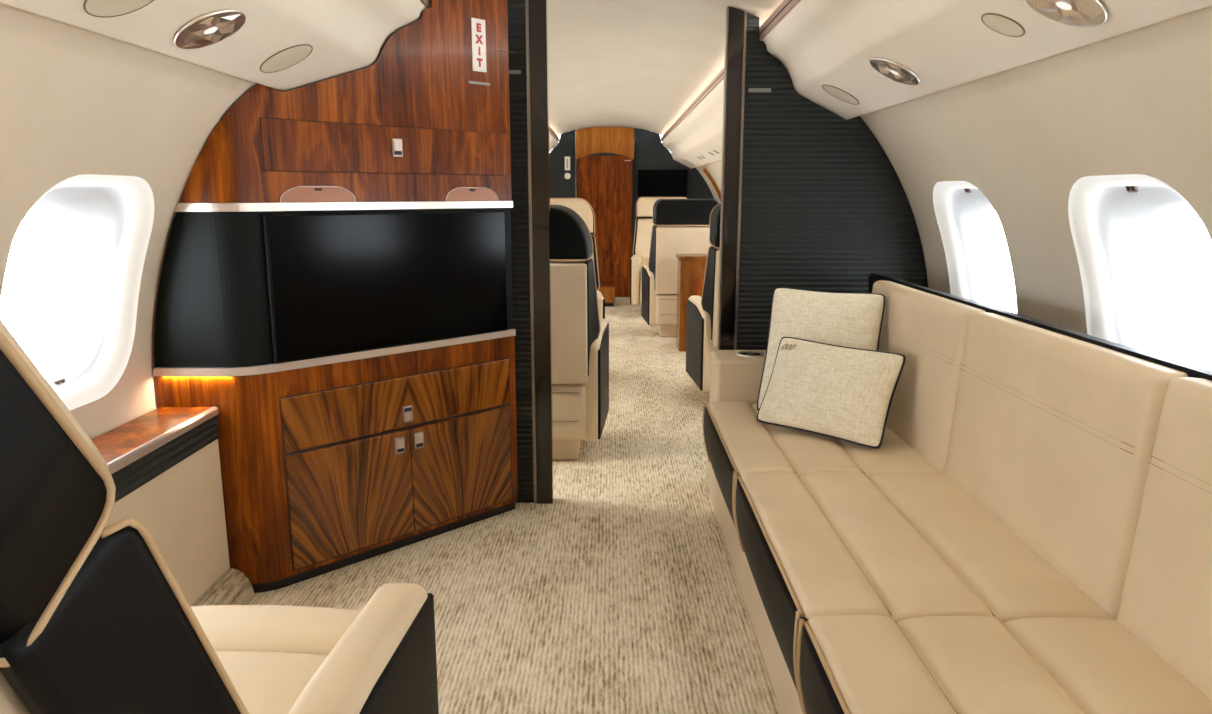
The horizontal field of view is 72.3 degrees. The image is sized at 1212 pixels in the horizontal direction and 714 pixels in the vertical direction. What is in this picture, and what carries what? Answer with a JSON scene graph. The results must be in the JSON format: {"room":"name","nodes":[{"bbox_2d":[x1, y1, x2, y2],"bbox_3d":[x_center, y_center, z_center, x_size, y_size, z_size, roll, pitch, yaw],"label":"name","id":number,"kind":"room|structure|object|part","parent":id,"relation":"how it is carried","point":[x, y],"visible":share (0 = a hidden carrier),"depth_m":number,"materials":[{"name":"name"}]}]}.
{"room":"aircraft cabin","nodes":[
{"label":"aircraft cabin","id":0,"kind":"room"},
{"bbox_2d":[0,3,285,438],"bbox_3d":[-1.075,-0.241,3.428,0.322,1.433,11.850,0,11,0],"label":"wall","id":1,"kind":"structure","parent":0,"point":[74,101],"depth_m":1.70,"materials":[{"name":"plastic"}]},
{"bbox_2d":[24,174,153,410],"bbox_3d":[-1.234,-0.142,1.894,0.272,0.534,0.504,0,11,0],"label":"window","id":2,"kind":"structure","parent":1,"relation":"in","point":[111,217],"depth_m":2.08,"materials":[{"name":"white plastic"}]},
{"bbox_2d":[0,0,558,152],"bbox_3d":[-0.726,-1.091,3.259,0.382,0.338,11.850,0,11,0],"label":"overhead panel","id":3,"kind":"object","parent":1,"relation":"attached to","point":[282,45],"visible":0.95,"depth_m":1.86,"materials":[{"name":"plastic"}]},
{"bbox_2d":[173,9,245,48],"bbox_3d":[-0.780,-0.645,1.635,0.132,0.070,0.147,0,11,0],"label":"recessed light","id":4,"kind":"object","parent":3,"relation":"attached to","point":[224,23],"visible":1,"depth_m":1.62,"materials":[{"name":"silver metal"}]},
{"bbox_3d":[-0.778,-0.643,1.635,0.025,0.013,0.027,0,11,0],"label":"bulb","id":5,"kind":"part","parent":4,"relation":"part of","materials":[{"name":"white glass"}]},
{"bbox_3d":[-0.544,-1.227,3.232,0.016,0.046,11.850,0,11,0],"label":"rail","id":6,"kind":"part","parent":3,"relation":"part of","materials":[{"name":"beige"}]},
{"bbox_2d":[248,297,780,713],"bbox_3d":[0.016,0.463,3.561,2.207,0.001,11.850,0,11,0],"label":"floor","id":7,"kind":"structure","parent":0,"point":[619,594],"depth_m":2.48,"materials":[{"name":"beige carpet"}]},
{"bbox_2d":[91,407,254,605],"bbox_3d":[-1.130,0.867,0.027,0.215,0.565,4.708,0,11,0],"label":"ledge","id":8,"kind":"object","parent":7,"relation":"on","point":[163,463],"visible":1,"depth_m":2.12,"materials":[{"name":"beige leather"}]},
{"bbox_3d":[-1.159,0.867,0.027,0.145,0.385,4.708,0,11,0],"label":"dado panel","id":9,"kind":"part","parent":8,"relation":"part of","materials":[{"name":"beige leather"}]},
{"bbox_2d":[0,319,438,713],"bbox_3d":[-0.601,0.409,0.917,0.665,1.124,0.985,0,11,0],"label":"chair","id":10,"kind":"object","parent":7,"relation":"on","point":[95,619],"visible":1,"depth_m":0.59,"materials":[{"name":"beige leather"}]},
{"bbox_2d":[0,319,108,469],"bbox_3d":[-0.603,0.011,0.508,0.504,0.184,0.146,0,11,0],"label":"cushion","id":11,"kind":"object","parent":10,"relation":"on","point":[32,435],"depth_m":0.50,"materials":[{"name":"leather"}]},
{"bbox_3d":[-0.343,0.379,0.703,0.055,0.560,0.332,0,11,0],"label":"panel","id":12,"kind":"part","parent":10,"relation":"part of","materials":[{"name":"black leather"}]},
{"bbox_2d":[215,651,327,713],"bbox_3d":[-0.600,0.545,1.109,0.462,0.119,0.400,0,11,0],"label":"seat cushion","id":13,"kind":"object","parent":10,"relation":"on","point":[266,682],"depth_m":1.22,"materials":[{"name":"beige leather"}]},
{"bbox_3d":[-0.333,0.620,1.081,0.085,0.468,0.514,1,11,4],"label":"armrest","id":14,"kind":"part","parent":10,"relation":"part of","materials":[{"name":"beige leather"}]},
{"bbox_3d":[-0.293,0.625,1.084,0.014,0.435,0.501,1,11,4],"label":"arm panel","id":15,"kind":"part","parent":10,"relation":"part of","materials":[{"name":"black leather"}]},
{"bbox_2d":[152,0,517,592],"bbox_3d":[-0.734,-0.263,2.509,1.165,1.830,0.170,-8,14,-36],"label":"media cabinet","id":16,"kind":"object","parent":7,"relation":"on","point":[329,463],"visible":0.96,"depth_m":2.46,"materials":[{"name":"brown wood"}]},
{"bbox_3d":[-0.744,-0.222,2.511,1.127,0.439,0.154,-8,14,-35],"label":"black panel","id":17,"kind":"part","parent":16,"relation":"part of","materials":[{"name":"black"}]},
{"bbox_3d":[-0.779,0.430,2.559,0.014,0.346,0.408,11,15,44],"label":"door","id":18,"kind":"part","parent":16,"relation":"part of","materials":[{"name":"brown wood"}]},
{"bbox_2d":[262,210,507,363],"bbox_3d":[-0.634,-0.239,2.565,0.016,0.412,0.825,11,15,44],"label":"television","id":19,"kind":"object","parent":16,"relation":"attached to","point":[339,283],"visible":1,"depth_m":2.51,"materials":[{"name":"black"}]},
{"bbox_3d":[-0.626,-0.626,2.511,0.011,0.135,0.835,11,15,44],"label":"flap door","id":20,"kind":"part","parent":16,"relation":"part of","materials":[{"name":"brown wood"}]},
{"bbox_3d":[-0.634,0.140,2.651,0.014,0.160,0.820,11,15,44],"label":"drawer","id":21,"kind":"part","parent":16,"relation":"part of","materials":[{"name":"brown wood"}]},
{"bbox_3d":[-0.490,0.374,2.846,0.014,0.346,0.408,11,15,44],"label":"door","id":22,"kind":"part","parent":16,"relation":"part of","materials":[{"name":"brown wood"}]},
{"bbox_2d":[471,18,486,71],"bbox_3d":[-0.406,-0.997,2.654,0.006,0.160,0.054,11,16,44],"label":"exit sign","id":23,"kind":"object","parent":16,"relation":"attached to","point":[478,35],"visible":1,"depth_m":2.65,"materials":[{"name":"white plastic"}]},
{"bbox_2d":[286,0,553,503],"bbox_3d":[-0.717,-0.362,2.969,1.035,1.846,0.060,0,11,0],"label":"bulkhead","id":24,"kind":"object","parent":7,"relation":"on","point":[527,19],"visible":0.27,"depth_m":2.93,"materials":[{"name":"black fabric"}]},
{"bbox_3d":[-0.229,-0.361,2.967,0.060,1.846,0.060,0,11,0],"label":"edge post","id":25,"kind":"part","parent":24,"relation":"part of","materials":[{"name":"black wood"}]},
{"bbox_2d":[550,198,604,318],"bbox_3d":[-0.338,-0.409,5.103,0.665,1.118,0.721,0,11,0],"label":"chair","id":26,"kind":"object","parent":7,"relation":"on","point":[581,206],"visible":0.13,"depth_m":5.21,"materials":[{"name":"beige leather"}]},
{"bbox_2d":[550,199,592,232],"bbox_3d":[-0.337,-0.889,5.227,0.511,0.210,0.060,0,11,0],"label":"cushion","id":27,"kind":"object","parent":26,"relation":"on","point":[582,207],"depth_m":5.20,"materials":[{"name":"beige leather"}]},
{"bbox_3d":[-0.073,-0.529,5.335,0.062,0.490,0.165,0,11,0],"label":"panel","id":28,"kind":"part","parent":26,"relation":"part of","materials":[{"name":"black leather"}]},
{"bbox_3d":[-0.070,-0.180,5.157,0.085,0.468,0.514,-1,11,-4],"label":"armrest","id":29,"kind":"part","parent":26,"relation":"part of","materials":[{"name":"beige leather"}]},
{"bbox_3d":[-0.030,-0.173,5.156,0.014,0.435,0.501,-1,11,-4],"label":"arm panel","id":30,"kind":"part","parent":26,"relation":"part of","materials":[{"name":"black leather"}]},
{"bbox_2d":[550,205,608,459],"bbox_3d":[-0.319,-0.134,3.753,0.665,1.098,0.719,0,11,0],"label":"chair","id":31,"kind":"object","parent":7,"relation":"on","point":[580,337],"visible":0.48,"depth_m":3.47,"materials":[{"name":"beige leather"}]},
{"bbox_3d":[-0.320,-0.187,3.517,0.548,0.462,0.142,0,11,0],"label":"backrest","id":32,"kind":"part","parent":31,"relation":"part of","materials":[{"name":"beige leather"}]},
{"bbox_3d":[-0.057,-0.167,3.487,0.062,0.490,0.165,0,11,0],"label":"panel","id":33,"kind":"part","parent":31,"relation":"part of","materials":[{"name":"black leather"}]},
{"bbox_3d":[-0.051,0.089,3.783,0.085,0.468,0.514,1,11,4],"label":"armrest","id":34,"kind":"part","parent":31,"relation":"part of","materials":[{"name":"beige leather"}]},
{"bbox_3d":[-0.011,0.095,3.786,0.014,0.435,0.501,1,11,4],"label":"arm panel","id":35,"kind":"part","parent":31,"relation":"part of","materials":[{"name":"black leather"}]},
{"bbox_2d":[599,281,614,306],"bbox_3d":[-0.098,-0.671,8.786,0.390,0.214,0.490,0,11,0],"label":"box","id":36,"kind":"object","parent":7,"relation":"on","point":[607,288],"visible":0.44,"depth_m":8.55,"materials":[{"name":"brown wood"}]},
{"bbox_3d":[-0.098,-0.769,8.767,0.390,0.014,0.490,0,11,0],"label":"lid","id":37,"kind":"part","parent":36,"relation":"part of","materials":[{"name":"brown wood"}]},
{"bbox_2d":[630,197,686,305],"bbox_3d":[0.564,-0.993,8.092,0.665,1.113,0.720,0,11,0],"label":"chair","id":38,"kind":"object","parent":7,"relation":"on","point":[644,205],"visible":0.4,"depth_m":8.20,"materials":[{"name":"beige leather"}]},
{"bbox_3d":[0.256,-0.760,8.148,0.014,0.435,0.501,1,11,4],"label":"arm panel","id":39,"kind":"part","parent":38,"relation":"part of","materials":[{"name":"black leather"}]},
{"bbox_3d":[0.302,-1.126,8.325,0.063,0.509,0.167,0,11,0],"label":"panel","id":40,"kind":"part","parent":38,"relation":"part of","materials":[{"name":"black leather"}]},
{"bbox_3d":[0.296,-0.767,8.148,0.085,0.468,0.514,1,11,4],"label":"armrest","id":41,"kind":"part","parent":38,"relation":"part of","materials":[{"name":"beige leather"}]},
{"bbox_3d":[0.565,-1.133,8.290,0.548,0.482,0.144,0,11,0],"label":"backrest","id":42,"kind":"part","parent":38,"relation":"part of","materials":[{"name":"beige leather"}]},
{"bbox_2d":[637,198,685,216],"bbox_3d":[0.565,-1.483,8.214,0.511,0.185,0.058,0,11,0],"label":"cushion","id":43,"kind":"object","parent":38,"relation":"on","point":[644,205],"depth_m":8.19,"materials":[{"name":"beige leather"}]},
{"bbox_2d":[641,199,718,336],"bbox_3d":[0.638,-0.751,6.883,0.665,1.104,0.708,0,11,0],"label":"chair","id":44,"kind":"object","parent":7,"relation":"on","point":[682,227],"visible":0.53,"depth_m":6.53,"materials":[{"name":"beige leather"}]},
{"bbox_3d":[0.330,-0.518,6.915,0.014,0.435,0.501,-1,11,-4],"label":"arm panel","id":45,"kind":"part","parent":44,"relation":"part of","materials":[{"name":"black leather"}]},
{"bbox_3d":[0.370,-0.524,6.912,0.085,0.468,0.514,-1,11,-4],"label":"armrest","id":46,"kind":"part","parent":44,"relation":"part of","materials":[{"name":"beige leather"}]},
{"bbox_3d":[0.374,-0.793,6.616,0.063,0.509,0.159,0,11,0],"label":"panel","id":47,"kind":"part","parent":44,"relation":"part of","materials":[{"name":"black leather"}]},
{"bbox_3d":[0.637,-0.811,6.644,0.548,0.482,0.137,0,11,0],"label":"backrest","id":48,"kind":"part","parent":44,"relation":"part of","materials":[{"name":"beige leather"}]},
{"bbox_2d":[676,254,706,351],"bbox_3d":[0.830,-0.408,6.183,0.610,0.700,0.290,0,11,0],"label":"base cabinet","id":49,"kind":"object","parent":7,"relation":"on","point":[691,267],"visible":0.33,"depth_m":6.03,"materials":[{"name":"brown wood"}]},
{"bbox_3d":[0.859,-0.314,6.067,0.470,0.520,0.006,0,11,0],"label":"panel","id":50,"kind":"part","parent":49,"relation":"part of","materials":[{"name":"brown wood"}]},
{"bbox_2d":[686,204,720,391],"bbox_3d":[0.807,-0.304,4.629,0.665,1.094,0.742,0,11,0],"label":"chair","id":51,"kind":"object","parent":7,"relation":"on","point":[702,312],"visible":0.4,"depth_m":4.42,"materials":[{"name":"beige leather"}]},
{"bbox_3d":[0.499,-0.079,4.677,0.014,0.435,0.501,-1,11,-4],"label":"arm panel","id":52,"kind":"part","parent":51,"relation":"part of","materials":[{"name":"black leather"}]},
{"bbox_3d":[0.539,-0.085,4.673,0.085,0.468,0.514,-1,11,-4],"label":"armrest","id":53,"kind":"part","parent":51,"relation":"part of","materials":[{"name":"beige leather"}]},
{"bbox_3d":[0.543,-0.336,4.370,0.062,0.491,0.180,0,11,0],"label":"panel","id":54,"kind":"part","parent":51,"relation":"part of","materials":[{"name":"black leather"}]},
{"bbox_2d":[717,6,927,349],"bbox_3d":[0.854,-0.394,3.222,0.822,1.812,0.055,0,11,0],"label":"bulkhead","id":55,"kind":"object","parent":7,"relation":"on","point":[811,199],"visible":0.59,"depth_m":3.16,"materials":[{"name":"black fabric"}]},
{"bbox_3d":[0.477,-0.394,3.224,0.054,1.811,0.055,0,11,0],"label":"edge post","id":56,"kind":"part","parent":55,"relation":"part of","materials":[{"name":"black wood"}]},
{"bbox_2d":[702,273,1211,713],"bbox_3d":[0.792,0.359,1.874,0.915,0.851,2.768,0,11,0],"label":"sofa","id":57,"kind":"object","parent":7,"relation":"on","point":[1028,530],"visible":0.88,"depth_m":1.59,"materials":[{"name":"beige leather"}]},
{"bbox_3d":[0.367,0.347,2.608,0.058,0.205,0.748,0,11,0],"label":"panel","id":58,"kind":"part","parent":57,"relation":"part of","materials":[{"name":"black leather"}]},
{"bbox_3d":[0.670,0.259,3.151,0.535,0.545,0.225,0,11,0],"label":"armrest","id":59,"kind":"part","parent":57,"relation":"part of","materials":[{"name":"beige leather"}]},
{"bbox_3d":[0.363,0.494,1.860,0.058,0.205,0.748,0,11,0],"label":"panel","id":60,"kind":"part","parent":57,"relation":"part of","materials":[{"name":"black leather"}]},
{"bbox_2d":[757,287,884,410],"bbox_3d":[0.702,-0.014,2.713,0.371,0.399,0.231,4,12,21],"label":"pillow","id":61,"kind":"object","parent":57,"relation":"on","point":[854,320],"visible":0.57,"depth_m":2.69,"materials":[{"name":"fabric"}]},
{"bbox_3d":[0.360,0.640,1.112,0.058,0.205,0.748,0,11,0],"label":"panel","id":62,"kind":"part","parent":57,"relation":"part of","materials":[{"name":"black leather"}]},
{"bbox_2d":[708,401,943,476],"bbox_3d":[0.643,0.273,2.592,0.567,0.098,0.758,0,11,0],"label":"seat cushion","id":63,"kind":"object","parent":57,"relation":"on","point":[743,443],"depth_m":2.38,"materials":[{"name":"beige leather"}]},
{"bbox_2d":[757,337,905,448],"bbox_3d":[0.672,0.098,2.510,0.413,0.265,0.161,10,15,41],"label":"pillow","id":64,"kind":"object","parent":57,"relation":"on","point":[843,393],"visible":1,"depth_m":2.46,"materials":[{"name":"fabric"}]},
{"bbox_2d":[872,280,984,472],"bbox_3d":[0.956,0.031,2.557,0.132,0.458,0.785,0,11,0],"label":"cushion","id":65,"kind":"object","parent":57,"relation":"on","point":[928,326],"depth_m":2.36,"materials":[{"name":"beige leather"}]},
{"bbox_2d":[741,472,1116,622],"bbox_3d":[0.640,0.420,1.844,0.567,0.098,0.758,0,11,0],"label":"seat cushion","id":66,"kind":"object","parent":57,"relation":"on","point":[899,546],"depth_m":1.71,"materials":[{"name":"beige leather"}]},
{"bbox_2d":[809,615,1211,713],"bbox_3d":[0.636,0.567,1.096,0.567,0.098,0.758,0,11,0],"label":"seat cushion","id":67,"kind":"object","parent":57,"relation":"on","point":[865,664],"depth_m":1.29,"materials":[{"name":"beige leather"}]},
{"bbox_2d":[944,312,1187,616],"bbox_3d":[0.952,0.180,1.795,0.132,0.458,0.758,0,11,0],"label":"cushion","id":68,"kind":"object","parent":57,"relation":"on","point":[1051,431],"depth_m":1.66,"materials":[{"name":"beige leather"}]},
{"bbox_2d":[1117,377,1211,699],"bbox_3d":[0.948,0.327,1.047,0.132,0.458,0.758,0,11,0],"label":"cushion","id":69,"kind":"object","parent":57,"relation":"on","point":[1164,572],"depth_m":1.31,"materials":[{"name":"beige leather"}]},
{"bbox_2d":[549,127,713,255],"bbox_3d":[0.045,-1.592,9.211,2.505,1.858,0.030,0,11,0],"label":"wall","id":70,"kind":"structure","parent":0,"point":[650,152],"depth_m":9.10,"materials":[{"name":"grey"}]},
{"bbox_2d":[565,157,569,169],"bbox_3d":[-0.423,-2.119,9.086,0.060,0.145,0.008,0,11,0],"label":"plate","id":71,"kind":"object","parent":70,"relation":"attached to","point":[567,159],"visible":1,"depth_m":9.08,"materials":[{"name":"white"}]},
{"bbox_2d":[564,173,570,178],"bbox_3d":[-0.423,-1.986,9.108,0.068,0.068,0.023,0,11,0],"label":"wall switch","id":72,"kind":"object","parent":70,"relation":"attached to","point":[567,175],"visible":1,"depth_m":9.10,"materials":[{"name":"white plastic"}]},
{"bbox_2d":[575,130,576,197],"bbox_3d":[-0.331,-1.569,9.183,0.012,1.820,0.034,0,11,0],"label":"trim","id":73,"kind":"structure","parent":70,"relation":"attached to","point":[575,130],"depth_m":9.07,"materials":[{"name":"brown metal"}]},
{"bbox_2d":[577,156,631,296],"bbox_3d":[-0.013,-1.435,9.208,0.600,1.550,0.036,0,11,0],"label":"door","id":74,"kind":"structure","parent":70,"relation":"in","point":[605,182],"depth_m":9.16,"materials":[{"name":"brown wood"}]},
{"bbox_2d":[576,127,633,159],"bbox_3d":[-0.011,-2.325,9.034,0.632,0.344,0.032,0,11,0],"label":"trim","id":75,"kind":"structure","parent":70,"relation":"attached to","point":[616,140],"depth_m":9.01,"materials":[{"name":"brown wood"}]},
{"bbox_2d":[634,128,635,233],"bbox_3d":[0.315,-1.577,9.179,0.012,1.836,0.034,0,11,0],"label":"trim","id":76,"kind":"structure","parent":70,"relation":"attached to","point":[635,128],"depth_m":9.07,"materials":[{"name":"black wood"}]},
{"bbox_2d":[637,169,687,195],"bbox_3d":[0.620,-1.910,9.112,0.550,0.290,0.033,0,11,0],"label":"television","id":77,"kind":"object","parent":70,"relation":"attached to","point":[650,182],"visible":1,"depth_m":9.10,"materials":[{"name":"black glass"}]},
{"bbox_2d":[547,0,783,134],"bbox_3d":[0.016,-1.310,3.213,1.200,0.103,11.850,0,11,0],"label":"ceiling","id":78,"kind":"structure","parent":0,"point":[640,64],"depth_m":4.30,"materials":[{"name":"fabric"}]},
{"bbox_2d":[696,6,1211,334],"bbox_3d":[1.108,-0.239,3.418,0.322,1.433,11.850,0,11,0],"label":"wall","id":79,"kind":"structure","parent":0,"point":[1137,101],"depth_m":2.03,"materials":[{"name":"plastic"}]},
{"bbox_2d":[703,168,720,200],"bbox_3d":[1.133,-1.552,8.439,0.309,0.718,0.070,0,11,0],"label":"rib","id":80,"kind":"object","parent":79,"relation":"attached to","point":[706,172],"visible":0.43,"depth_m":8.37,"materials":[{"name":"brown wood"}]},
{"bbox_2d":[661,0,1211,168],"bbox_3d":[0.759,-1.090,3.252,0.382,0.338,11.850,0,11,0],"label":"overhead panel","id":81,"kind":"object","parent":79,"relation":"attached to","point":[826,48],"visible":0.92,"depth_m":2.13,"materials":[{"name":"plastic"}]},
{"bbox_3d":[0.577,-1.226,3.227,0.016,0.046,11.850,0,11,0],"label":"rail","id":82,"kind":"part","parent":81,"relation":"part of","materials":[{"name":"beige plastic"}]},
{"bbox_2d":[870,57,919,84],"bbox_3d":[0.783,-0.775,2.252,0.132,0.070,0.147,0,11,0],"label":"recessed light","id":83,"kind":"object","parent":81,"relation":"attached to","point":[884,66],"visible":1,"depth_m":2.23,"materials":[{"name":"silver metal"}]},
{"bbox_2d":[1025,0,1107,26],"bbox_3d":[0.790,-0.608,1.431,0.132,0.070,0.147,0,11,0],"label":"recessed light","id":84,"kind":"object","parent":81,"relation":"attached to","point":[1081,13],"visible":1,"depth_m":1.44,"materials":[{"name":"silver metal"}]},
{"bbox_3d":[0.789,-0.606,1.431,0.025,0.013,0.027,0,11,0],"label":"bulb","id":85,"kind":"part","parent":84,"relation":"part of","materials":[{"name":"white glass"}]},
{"bbox_2d":[933,181,997,307],"bbox_3d":[1.256,-0.309,2.746,0.272,0.534,0.504,0,11,0],"label":"window","id":86,"kind":"structure","parent":79,"relation":"in","point":[962,210],"depth_m":2.93,"materials":[{"name":"white plastic"}]},
{"bbox_2d":[1068,174,1199,354],"bbox_3d":[1.252,-0.139,1.882,0.272,0.534,0.504,0,11,0],"label":"window","id":87,"kind":"structure","parent":79,"relation":"in","point":[1111,217],"depth_m":2.06,"materials":[{"name":"white plastic"}]}
]}

